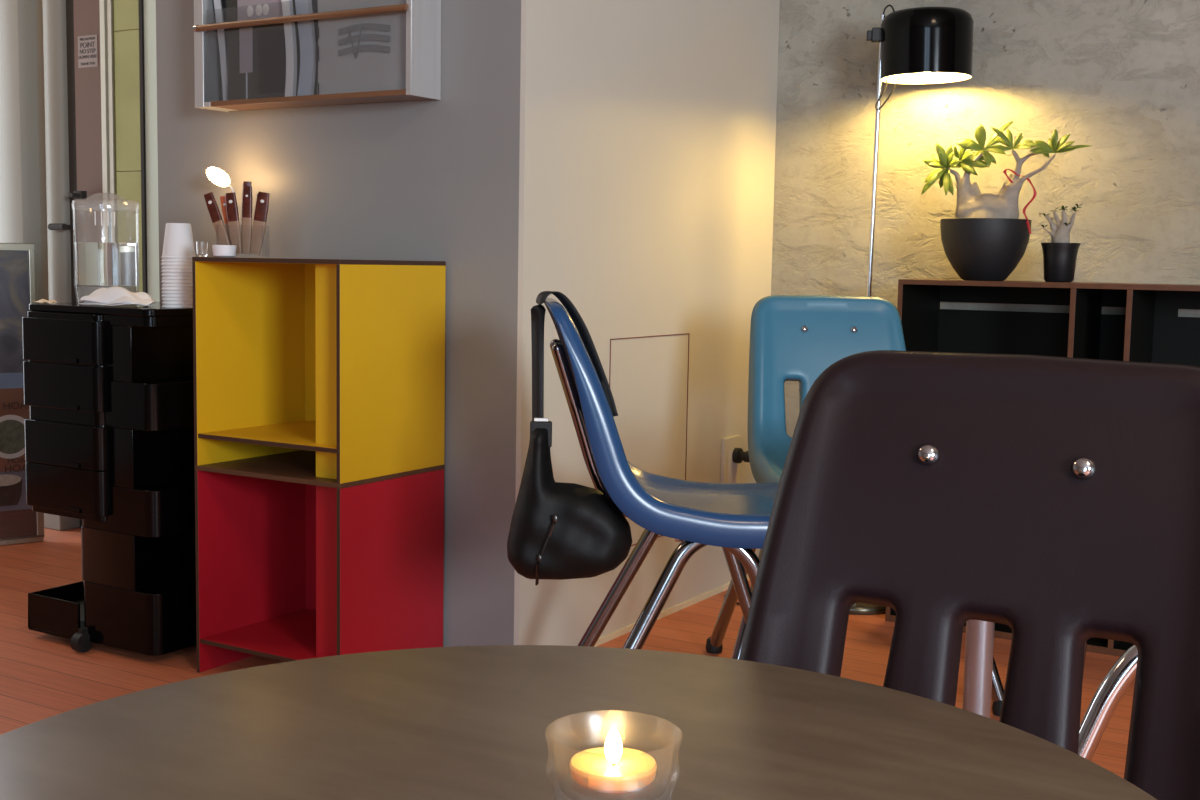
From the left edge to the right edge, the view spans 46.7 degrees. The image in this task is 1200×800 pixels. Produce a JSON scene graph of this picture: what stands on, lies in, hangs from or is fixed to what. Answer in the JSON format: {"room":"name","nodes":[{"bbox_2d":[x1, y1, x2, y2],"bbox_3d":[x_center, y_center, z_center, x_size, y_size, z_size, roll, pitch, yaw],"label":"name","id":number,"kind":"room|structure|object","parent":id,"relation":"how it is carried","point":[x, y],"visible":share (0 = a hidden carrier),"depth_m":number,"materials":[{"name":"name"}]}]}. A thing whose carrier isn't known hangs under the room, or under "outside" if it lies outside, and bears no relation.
{"room":"cafe","nodes":[
{"label":"cafe","id":0,"kind":"room"},
{"bbox_2d":[0,0,71,302],"bbox_3d":[-1.719,-0.984,4.277,0.291,2.750,0.143,4,7,31],"label":"wall","id":1,"kind":"structure","parent":0,"point":[34,140],"depth_m":4.24,"materials":[{"name":"paint"}]},
{"bbox_2d":[48,223,74,229],"bbox_3d":[-1.611,-0.522,4.194,0.065,0.020,0.080,4,7,31],"label":"clamp","id":2,"kind":"object","parent":1,"relation":"attached to","point":[52,226],"depth_m":4.16,"materials":[{"name":"black metal"}]},
{"bbox_2d":[44,513,79,530],"bbox_3d":[-1.651,0.342,4.341,0.100,0.100,0.160,4,7,31],"label":"baseboard","id":3,"kind":"structure","parent":1,"relation":"attached to","point":[55,522],"depth_m":4.27,"materials":[{"name":"paint"}]},
{"bbox_2d":[66,0,81,527],"bbox_3d":[-1.572,-0.973,4.196,0.046,2.750,0.050,4,7,31],"label":"trim","id":4,"kind":"structure","parent":1,"relation":"attached to","point":[69,3],"depth_m":4.20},
{"bbox_2d":[161,223,195,258],"bbox_3d":[-0.877,-0.331,2.893,0.071,0.072,0.071,4,7,31],"label":"paper cup","id":5,"kind":"object","parent":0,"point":[178,237],"visible":0.91,"depth_m":2.87,"materials":[{"name":"white paper"}]},
{"bbox_2d":[161,258,191,261],"bbox_3d":[-0.877,-0.324,2.893,0.071,0.072,0.071,4,7,31],"label":"paper cup","id":6,"kind":"object","parent":5,"relation":"in","point":[163,259],"visible":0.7,"depth_m":2.87,"materials":[{"name":"white paper"}]},
{"bbox_2d":[161,262,191,265],"bbox_3d":[-0.877,-0.317,2.893,0.071,0.072,0.071,4,7,31],"label":"paper cup","id":7,"kind":"object","parent":6,"relation":"in","point":[162,263],"visible":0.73,"depth_m":2.87,"materials":[{"name":"white paper"}]},
{"bbox_2d":[161,265,191,268],"bbox_3d":[-0.877,-0.309,2.894,0.071,0.072,0.071,4,7,31],"label":"paper cup","id":8,"kind":"object","parent":7,"relation":"in","point":[163,266],"visible":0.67,"depth_m":2.87,"materials":[{"name":"white paper"}]},
{"bbox_2d":[206,167,233,191],"bbox_3d":[-0.836,-0.360,3.062,0.061,0.302,0.060,-3,7,-33],"label":"lamp","id":9,"kind":"object","parent":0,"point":[217,176],"visible":0.61,"depth_m":3.03,"materials":[{"name":"metal"}]},
{"bbox_2d":[156,0,779,646],"bbox_3d":[-0.278,-0.879,3.465,1.038,2.750,1.190,4,7,31],"label":"wall","id":10,"kind":"structure","parent":0,"point":[648,127],"depth_m":3.00,"materials":[{"name":"white paint"}]},
{"bbox_2d":[99,0,159,301],"bbox_3d":[-1.114,-0.935,3.884,0.820,2.750,0.015,4,7,31],"label":"window frame","id":11,"kind":"structure","parent":10,"relation":"in","point":[147,8],"depth_m":4.04,"materials":[{"name":"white metal"}]},
{"bbox_2d":[68,0,103,285],"bbox_3d":[-1.530,-0.745,4.132,0.119,2.290,0.090,4,7,31],"label":"door","id":12,"kind":"structure","parent":11,"relation":"attached to","point":[88,195],"depth_m":4.14,"materials":[{"name":"brown paint"}]},
{"bbox_2d":[78,35,97,67],"bbox_3d":[-1.517,-1.032,4.114,0.086,0.092,0.002,4,7,31],"label":"notice","id":13,"kind":"object","parent":12,"relation":"attached to","point":[87,45],"visible":1,"depth_m":4.11,"materials":[{"name":"paper"}]},
{"bbox_2d":[193,0,440,111],"bbox_3d":[-0.603,-0.938,2.893,0.603,0.632,0.111,4,7,31],"label":"magazine rack","id":14,"kind":"object","parent":10,"relation":"attached to","point":[423,17],"visible":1,"depth_m":2.85,"materials":[{"name":"metal"}]},
{"bbox_2d":[214,0,227,99],"bbox_3d":[-0.832,-0.802,3.049,0.054,0.300,0.011,4,7,31],"label":"magazine","id":15,"kind":"object","parent":14,"relation":"on","point":[217,3],"visible":0.88,"depth_m":3.05,"materials":[{"name":"white paper"}]},
{"bbox_2d":[223,0,227,60],"bbox_3d":[-0.819,-0.793,3.055,0.021,0.280,0.011,4,7,31],"label":"magazine","id":16,"kind":"object","parent":14,"relation":"on","point":[224,1],"visible":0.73,"depth_m":3.05,"materials":[{"name":"grey paper"}]},
{"bbox_2d":[226,0,285,99],"bbox_3d":[-0.731,-0.789,2.981,0.182,0.290,0.018,4,7,31],"label":"magazine","id":17,"kind":"object","parent":14,"relation":"on","point":[256,54],"visible":0.93,"depth_m":2.98,"materials":[{"name":"grey paper"}]},
{"bbox_2d":[239,27,252,72],"bbox_3d":[-0.762,-0.753,2.994,0.038,0.095,0.001,4,7,31],"label":"picture","id":18,"kind":"object","parent":17,"relation":"attached to","point":[245,33],"depth_m":2.99},
{"bbox_2d":[237,0,282,20],"bbox_3d":[-0.724,-0.832,2.964,0.135,0.050,0.001,4,7,31],"label":"picture","id":19,"kind":"object","parent":17,"relation":"on","point":[246,9],"depth_m":2.97},
{"bbox_2d":[258,29,284,93],"bbox_3d":[-0.699,-0.720,2.958,0.076,0.130,0.001,4,7,31],"label":"picture","id":20,"kind":"object","parent":17,"relation":"attached to","point":[271,42],"depth_m":2.96},
{"bbox_2d":[281,0,296,96],"bbox_3d":[-0.653,-0.781,2.914,0.034,0.290,0.017,4,7,31],"label":"magazine","id":21,"kind":"object","parent":14,"relation":"on","point":[287,5],"visible":0.93,"depth_m":2.91,"materials":[{"name":"white paper"}]},
{"bbox_2d":[295,0,316,95],"bbox_3d":[-0.616,-0.777,2.904,0.050,0.285,0.017,4,7,31],"label":"magazine","id":22,"kind":"object","parent":14,"relation":"on","point":[306,29],"visible":0.9,"depth_m":2.90,"materials":[{"name":"grey paper"}]},
{"bbox_2d":[311,0,317,94],"bbox_3d":[-0.589,-0.774,2.902,0.038,0.280,0.013,4,7,31],"label":"magazine","id":23,"kind":"object","parent":14,"relation":"on","point":[314,2],"visible":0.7,"depth_m":2.90,"materials":[{"name":"grey paper"}]},
{"bbox_2d":[317,0,405,94],"bbox_3d":[-0.472,-0.768,2.814,0.255,0.290,0.019,4,7,31],"label":"magazine","id":24,"kind":"object","parent":14,"relation":"on","point":[361,53],"visible":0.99,"depth_m":2.82,"materials":[{"name":"grey paper"}]},
{"bbox_2d":[338,44,389,55],"bbox_3d":[-0.477,-0.708,2.812,0.137,0.021,0.001,4,7,31],"label":"print","id":25,"kind":"object","parent":24,"relation":"attached to","point":[343,49],"depth_m":2.81},
{"bbox_2d":[338,34,389,45],"bbox_3d":[-0.477,-0.729,2.810,0.137,0.021,0.001,4,7,31],"label":"print","id":26,"kind":"object","parent":24,"relation":"on","point":[343,39],"depth_m":2.81},
{"bbox_2d":[338,23,389,34],"bbox_3d":[-0.477,-0.750,2.808,0.137,0.021,0.001,4,7,31],"label":"print","id":27,"kind":"object","parent":24,"relation":"on","point":[343,28],"depth_m":2.81},
{"bbox_2d":[609,333,689,545],"bbox_3d":[0.115,0.091,3.232,0.002,0.480,0.374,4,7,31],"label":"trim","id":28,"kind":"structure","parent":10,"relation":"attached to","point":[685,333],"depth_m":3.35,"materials":[{"name":"beige paint"}]},
{"bbox_2d":[594,575,749,646],"bbox_3d":[0.144,0.517,3.332,0.004,0.014,1.188,4,7,31],"label":"baseboard","id":29,"kind":"structure","parent":10,"relation":"attached to","point":[604,639],"depth_m":3.39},
{"bbox_2d":[720,435,740,482],"bbox_3d":[0.339,0.177,3.604,0.013,0.164,0.094,4,7,31],"label":"wall outlet","id":30,"kind":"object","parent":10,"relation":"attached to","point":[730,471],"visible":0.52,"depth_m":3.58,"materials":[{"name":"beige plastic"}]},
{"bbox_2d":[728,449,736,482],"bbox_3d":[0.344,0.177,3.601,0.002,0.100,0.048,4,7,31],"label":"socket","id":31,"kind":"object","parent":30,"relation":"attached to","point":[732,467],"depth_m":3.59,"materials":[{"name":"white plastic"}]},
{"bbox_2d":[0,528,1134,778],"bbox_3d":[-0.225,0.760,1.377,7.500,0.100,8.400,4,7,31],"label":"floor","id":32,"kind":"structure","parent":0,"point":[42,677],"depth_m":2.96,"materials":[{"name":"wood"}]},
{"bbox_2d":[0,243,43,545],"bbox_3d":[-1.893,-0.005,3.883,0.625,0.873,0.048,-3,7,-36],"label":"menu board","id":33,"kind":"object","parent":32,"relation":"on","point":[19,524],"visible":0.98,"depth_m":4.02,"materials":[{"name":"metal"}]},
{"bbox_2d":[0,474,20,485],"bbox_3d":[-1.724,0.232,4.018,0.096,0.034,0.002,-3,7,-37],"label":"picture","id":34,"kind":"object","parent":33,"relation":"on","point":[6,479],"depth_m":4.03},
{"bbox_2d":[0,479,21,505],"bbox_3d":[-1.726,0.269,4.023,0.106,0.075,0.005,-3,7,-36],"label":"picture","id":35,"kind":"object","parent":33,"relation":"on","point":[10,489],"depth_m":4.03},
{"bbox_2d":[0,372,23,388],"bbox_3d":[-1.893,-0.046,3.880,0.584,0.045,0.009,-3,7,-36],"label":"poster","id":36,"kind":"object","parent":33,"relation":"on","point":[8,380],"depth_m":4.02,"materials":[{"name":"blue paper"}]},
{"bbox_2d":[0,420,24,453],"bbox_3d":[-1.706,0.106,4.022,0.100,0.100,0.004,-3,7,-36],"label":"picture","id":37,"kind":"object","parent":33,"relation":"attached to","point":[12,432],"depth_m":4.03},
{"bbox_2d":[0,415,24,458],"bbox_3d":[-1.707,0.106,4.024,0.128,0.128,0.006,-3,7,-36],"label":"picture","id":38,"kind":"object","parent":33,"relation":"attached to","point":[7,417],"depth_m":4.03},
{"bbox_2d":[0,250,28,372],"bbox_3d":[-1.893,-0.245,3.865,0.584,0.355,0.018,-3,7,-36],"label":"poster","id":39,"kind":"object","parent":33,"relation":"on","point":[14,264],"depth_m":4.01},
{"bbox_2d":[0,417,29,471],"bbox_3d":[-1.893,0.139,3.894,0.584,0.155,0.012,-3,7,-36],"label":"poster","id":40,"kind":"object","parent":33,"relation":"on","point":[12,432],"depth_m":4.03,"materials":[{"name":"paper"}]},
{"bbox_2d":[0,388,29,416],"bbox_3d":[-1.893,0.019,3.885,0.584,0.085,0.010,-3,7,-36],"label":"poster","id":41,"kind":"object","parent":33,"relation":"on","point":[11,399],"depth_m":4.02,"materials":[{"name":"brown paper"}]},
{"bbox_2d":[0,470,31,510],"bbox_3d":[-1.893,0.273,3.904,0.584,0.115,0.011,-3,7,-36],"label":"poster","id":42,"kind":"object","parent":33,"relation":"on","point":[12,482],"depth_m":4.04,"materials":[{"name":"brown paper"}]},
{"bbox_2d":[0,509,35,538],"bbox_3d":[-1.894,0.371,3.912,0.584,0.082,0.010,-3,7,-36],"label":"panel","id":43,"kind":"object","parent":33,"relation":"attached to","point":[14,523],"depth_m":4.05,"materials":[{"name":"brown wood"}]},
{"bbox_2d":[22,301,196,655],"bbox_3d":[-1.003,0.160,3.064,0.403,0.737,0.366,4,7,31],"label":"trolley","id":44,"kind":"object","parent":32,"relation":"on","point":[109,390],"visible":0.66,"depth_m":2.91,"materials":[{"name":"black plastic"}]},
{"bbox_2d":[32,299,56,303],"bbox_3d":[-1.196,-0.213,2.995,0.058,0.009,0.034,4,7,31],"label":"wrapper","id":45,"kind":"object","parent":44,"relation":"on","point":[41,300],"visible":1,"depth_m":2.98,"materials":[{"name":"beige paper"}]},
{"bbox_2d":[28,581,83,638],"bbox_3d":[-1.102,0.459,3.165,0.169,0.082,0.340,4,7,31],"label":"tray","id":46,"kind":"object","parent":44,"relation":"on","point":[56,611],"depth_m":3.03,"materials":[{"name":"black plastic"}]},
{"bbox_2d":[74,211,138,302],"bbox_3d":[-1.097,-0.337,3.089,0.142,0.243,0.142,4,7,31],"label":"water dispenser","id":47,"kind":"object","parent":44,"relation":"on","point":[102,264],"visible":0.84,"depth_m":3.04,"materials":[{"name":"clear plastic"}]},
{"bbox_2d":[29,301,192,316],"bbox_3d":[-0.987,-0.200,3.040,0.398,0.016,0.338,4,7,31],"label":"tray","id":48,"kind":"object","parent":44,"relation":"on","point":[73,309],"depth_m":2.89,"materials":[{"name":"black plastic"}]},
{"bbox_2d":[78,286,156,305],"bbox_3d":[-1.014,-0.219,2.928,0.158,0.041,0.093,3,6,16],"label":"paper napkin","id":49,"kind":"object","parent":44,"relation":"on","point":[112,296],"visible":1,"depth_m":2.90,"materials":[{"name":"white paper"}]},
{"bbox_2d":[162,304,192,307],"bbox_3d":[-0.879,-0.229,2.902,0.071,0.072,0.071,4,7,31],"label":"paper cup","id":50,"kind":"object","parent":44,"relation":"on","point":[163,305],"visible":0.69,"depth_m":2.88,"materials":[{"name":"white paper"}]},
{"bbox_2d":[162,301,192,304],"bbox_3d":[-0.878,-0.236,2.901,0.071,0.072,0.071,4,7,31],"label":"paper cup","id":51,"kind":"object","parent":50,"relation":"on","point":[163,302],"visible":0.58,"depth_m":2.87,"materials":[{"name":"white paper"}]},
{"bbox_2d":[162,297,192,300],"bbox_3d":[-0.878,-0.244,2.901,0.071,0.072,0.071,4,7,31],"label":"paper cup","id":52,"kind":"object","parent":51,"relation":"on","point":[164,298],"visible":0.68,"depth_m":2.87,"materials":[{"name":"white paper"}]},
{"bbox_2d":[162,294,192,297],"bbox_3d":[-0.878,-0.251,2.900,0.071,0.072,0.071,4,7,31],"label":"paper cup","id":53,"kind":"object","parent":52,"relation":"on","point":[163,295],"visible":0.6,"depth_m":2.87,"materials":[{"name":"white paper"}]},
{"bbox_2d":[161,290,192,293],"bbox_3d":[-0.878,-0.258,2.900,0.071,0.072,0.071,4,7,31],"label":"paper cup","id":54,"kind":"object","parent":53,"relation":"on","point":[163,291],"visible":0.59,"depth_m":2.87,"materials":[{"name":"white paper"}]},
{"bbox_2d":[161,283,192,289],"bbox_3d":[-0.878,-0.266,2.898,0.071,0.072,0.071,4,7,31],"label":"paper cup","id":55,"kind":"object","parent":54,"relation":"on","point":[162,288],"visible":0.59,"depth_m":2.87,"materials":[{"name":"white paper"}]},
{"bbox_2d":[162,283,192,286],"bbox_3d":[-0.877,-0.273,2.898,0.071,0.072,0.071,4,7,31],"label":"paper cup","id":56,"kind":"object","parent":55,"relation":"on","point":[166,284],"visible":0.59,"depth_m":2.87,"materials":[{"name":"white paper"}]},
{"bbox_2d":[161,276,192,282],"bbox_3d":[-0.878,-0.280,2.897,0.071,0.072,0.071,4,7,31],"label":"paper cup","id":57,"kind":"object","parent":56,"relation":"on","point":[163,280],"visible":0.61,"depth_m":2.87,"materials":[{"name":"white paper"}]},
{"bbox_2d":[162,276,191,279],"bbox_3d":[-0.877,-0.287,2.897,0.071,0.072,0.071,4,7,31],"label":"paper cup","id":58,"kind":"object","parent":57,"relation":"on","point":[166,277],"visible":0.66,"depth_m":2.87,"materials":[{"name":"white paper"}]},
{"bbox_2d":[161,272,191,275],"bbox_3d":[-0.877,-0.295,2.896,0.071,0.072,0.071,4,7,31],"label":"paper cup","id":59,"kind":"object","parent":58,"relation":"on","point":[163,273],"visible":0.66,"depth_m":2.87,"materials":[{"name":"white paper"}]},
{"bbox_2d":[161,269,191,272],"bbox_3d":[-0.877,-0.302,2.894,0.071,0.072,0.071,4,7,31],"label":"paper cup","id":60,"kind":"object","parent":59,"relation":"on","point":[163,270],"visible":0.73,"depth_m":2.87,"materials":[{"name":"white paper"}]},
{"bbox_2d":[195,469,443,672],"bbox_3d":[-0.572,0.349,2.854,0.386,0.416,0.318,4,7,31],"label":"shelf box","id":61,"kind":"object","parent":32,"relation":"on","point":[286,571],"visible":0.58,"depth_m":2.83,"materials":[{"name":"red laminate"}]},
{"bbox_2d":[192,257,445,488],"bbox_3d":[-0.565,-0.071,2.813,0.386,0.426,0.318,4,7,31],"label":"shelf box","id":62,"kind":"object","parent":61,"relation":"on","point":[318,372],"visible":1,"depth_m":2.78,"materials":[{"name":"yellow laminate"}]},
{"bbox_2d":[196,241,207,256],"bbox_3d":[-0.790,-0.299,2.760,0.024,0.030,0.024,4,7,31],"label":"shot glass","id":63,"kind":"object","parent":62,"relation":"on","point":[201,247],"visible":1,"depth_m":2.75,"materials":[{"name":"clear glass"}]},
{"bbox_2d":[212,245,235,256],"bbox_3d":[-0.740,-0.293,2.737,0.046,0.024,0.046,4,7,31],"label":"ramekin","id":64,"kind":"object","parent":62,"relation":"on","point":[218,250],"visible":0.94,"depth_m":2.72,"materials":[{"name":"ceramic"}]},
{"bbox_3d":[-0.714,-0.317,2.780,0.094,0.064,0.048,1,6,3],"label":"acrylic holder","id":65,"kind":"object","parent":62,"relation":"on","visible":0},
{"bbox_2d":[204,192,229,244],"bbox_3d":[-0.762,-0.352,2.772,0.057,0.124,0.010,1,6,3],"label":"packet","id":66,"kind":"object","parent":65,"relation":"in","point":[212,206],"visible":0.94,"depth_m":2.77,"materials":[{"name":"brown paper"}]},
{"bbox_2d":[220,196,230,244],"bbox_3d":[-0.744,-0.351,2.787,0.036,0.117,0.008,1,6,3],"label":"packet","id":67,"kind":"object","parent":65,"relation":"in","point":[222,198],"visible":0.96,"depth_m":2.78,"materials":[{"name":"paper"}]},
{"bbox_2d":[226,192,241,253],"bbox_3d":[-0.730,-0.352,2.768,0.032,0.122,0.009,1,6,3],"label":"packet","id":68,"kind":"object","parent":65,"relation":"in","point":[231,202],"visible":0.96,"depth_m":2.76,"materials":[{"name":"brown paper"}]},
{"bbox_2d":[241,181,251,253],"bbox_3d":[-0.709,-0.365,2.787,0.022,0.144,0.008,1,6,3],"label":"packet","id":69,"kind":"object","parent":65,"relation":"in","point":[245,183],"visible":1,"depth_m":2.78,"materials":[{"name":"brown paper"}]},
{"bbox_2d":[242,186,251,253],"bbox_3d":[-0.703,-0.359,2.770,0.022,0.134,0.007,2,6,9],"label":"packet","id":70,"kind":"object","parent":65,"relation":"in","point":[247,190],"visible":1,"depth_m":2.77,"materials":[{"name":"brown paper"}]},
{"bbox_2d":[250,192,269,254],"bbox_3d":[-0.677,-0.352,2.766,0.040,0.125,0.008,2,6,7],"label":"packet","id":71,"kind":"object","parent":65,"relation":"in","point":[262,204],"visible":1,"depth_m":2.76,"materials":[{"name":"brown paper"}]},
{"bbox_2d":[0,645,1156,799],"bbox_3d":[-0.037,0.485,0.629,0.602,0.600,0.602,4,7,31],"label":"round table","id":72,"kind":"object","parent":32,"relation":"on","point":[488,722],"visible":1,"depth_m":0.72,"materials":[{"name":"brown laminate"}]},
{"bbox_3d":[0.005,0.163,0.582,0.057,0.050,0.057,4,7,31],"label":"glass","id":73,"kind":"object","parent":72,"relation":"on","visible":0},
{"bbox_2d":[569,726,656,792],"bbox_3d":[0.006,0.148,0.581,0.038,0.024,0.038,4,7,31],"label":"tealight candle","id":74,"kind":"object","parent":73,"relation":"in","point":[611,768],"visible":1,"depth_m":0.58,"materials":[{"name":"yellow wax"}]},
{"bbox_2d":[544,298,778,648],"bbox_3d":[0.137,0.223,2.374,0.483,0.785,0.448,1,6,-4],"label":"shell chair","id":75,"kind":"object","parent":32,"relation":"on","point":[733,517],"visible":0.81,"depth_m":2.20,"materials":[{"name":"blue plastic"}]},
{"bbox_2d":[507,291,631,584],"bbox_3d":[-0.046,0.061,2.226,0.202,0.466,0.116,1,6,-1],"label":"sling bag","id":76,"kind":"object","parent":75,"relation":"hanging from","point":[558,530],"visible":0.94,"depth_m":2.20,"materials":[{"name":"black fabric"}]},
{"bbox_2d":[724,448,748,604],"bbox_3d":[0.402,0.323,3.516,0.204,0.376,0.170,4,7,31],"label":"power cord","id":77,"kind":"object","parent":32,"relation":"on","point":[738,455],"visible":0.12,"depth_m":3.59,"materials":[{"name":"black plastic"}]},
{"bbox_2d":[706,295,1003,715],"bbox_3d":[0.492,0.188,2.798,0.574,0.785,0.515,1,6,-5],"label":"shell chair","id":78,"kind":"object","parent":32,"relation":"on","point":[793,337],"visible":0.35,"depth_m":2.92,"materials":[{"name":"light blue plastic"},{"name":"chrome"},{"name":"black rubber"}]},
{"bbox_2d":[849,4,973,614],"bbox_3d":[0.706,-0.216,3.423,0.353,1.475,0.254,4,7,31],"label":"floor lamp","id":79,"kind":"object","parent":32,"relation":"on","point":[918,45],"visible":0.81,"depth_m":3.27,"materials":[{"name":"black metal"}]},
{"bbox_2d":[739,350,1199,799],"bbox_3d":[0.176,0.376,0.830,0.448,0.785,0.480,4,7,31],"label":"shell chair","id":80,"kind":"object","parent":32,"relation":"on","point":[1053,500],"visible":0.8,"depth_m":0.95,"materials":[{"name":"brown plastic"}]},
{"bbox_2d":[962,620,994,717],"bbox_3d":[0.597,0.354,2.182,0.600,0.580,0.600,4,7,31],"label":"round table","id":81,"kind":"object","parent":32,"relation":"on","point":[979,642],"visible":0.02,"depth_m":2.17,"materials":[{"name":"silver metal"}]},
{"bbox_2d":[885,279,1199,656],"bbox_3d":[1.633,0.179,2.913,2.020,0.820,0.290,4,7,31],"label":"bookshelf","id":82,"kind":"object","parent":32,"relation":"on","point":[1151,330],"visible":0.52,"depth_m":3.29,"materials":[{"name":"black laminate"}]},
{"bbox_2d":[921,121,1090,280],"bbox_3d":[0.936,-0.465,3.239,0.207,0.372,0.368,-3,7,-33],"label":"plant","id":83,"kind":"object","parent":82,"relation":"on","point":[986,240],"visible":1,"depth_m":3.23,"materials":[{"name":"green plant"}]},
{"bbox_2d":[1003,169,1036,233],"bbox_3d":[0.976,-0.459,3.216,0.034,0.151,0.086,-3,7,-37],"label":"ribbon","id":84,"kind":"object","parent":83,"relation":"hanging from","point":[1005,170],"visible":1,"depth_m":3.21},
{"bbox_2d":[1041,243,1080,281],"bbox_3d":[1.059,-0.317,3.201,0.087,0.090,0.087,4,7,31],"label":"pot","id":85,"kind":"object","parent":82,"relation":"on","point":[1059,259],"depth_m":3.17,"materials":[{"name":"black plastic"}]},
{"bbox_2d":[1041,204,1081,281],"bbox_3d":[1.059,-0.361,3.197,0.087,0.179,0.087,-1,6,-18],"label":"seedling","id":86,"kind":"object","parent":82,"relation":"on","point":[1059,256],"visible":1,"depth_m":3.18,"materials":[{"name":"black plastic"}]},
{"bbox_2d":[1078,644,1137,760],"bbox_3d":[0.701,0.468,1.518,0.462,0.496,0.462,-5,8,-45],"label":"chair leg","id":87,"kind":"object","parent":32,"relation":"on","point":[1097,716],"visible":0.4,"depth_m":1.50,"materials":[{"name":"silver metal"}]},
{"bbox_2d":[771,0,1199,436],"bbox_3d":[1.986,-0.784,2.914,5.500,2.750,0.200,4,7,31],"label":"wall","id":88,"kind":"structure","parent":0,"point":[1121,78],"depth_m":3.41,"materials":[{"name":"concrete"}]},
{"label":"outside","id":89,"kind":"structure","parent":0,"visible":0},
{"bbox_2d":[114,0,142,291],"bbox_3d":[-0.828,-1.240,5.474,3.596,3.097,0.060,4,7,31],"label":"wall","id":90,"kind":"structure","parent":89,"point":[126,12],"depth_m":6.22,"materials":[{"name":"stone"}]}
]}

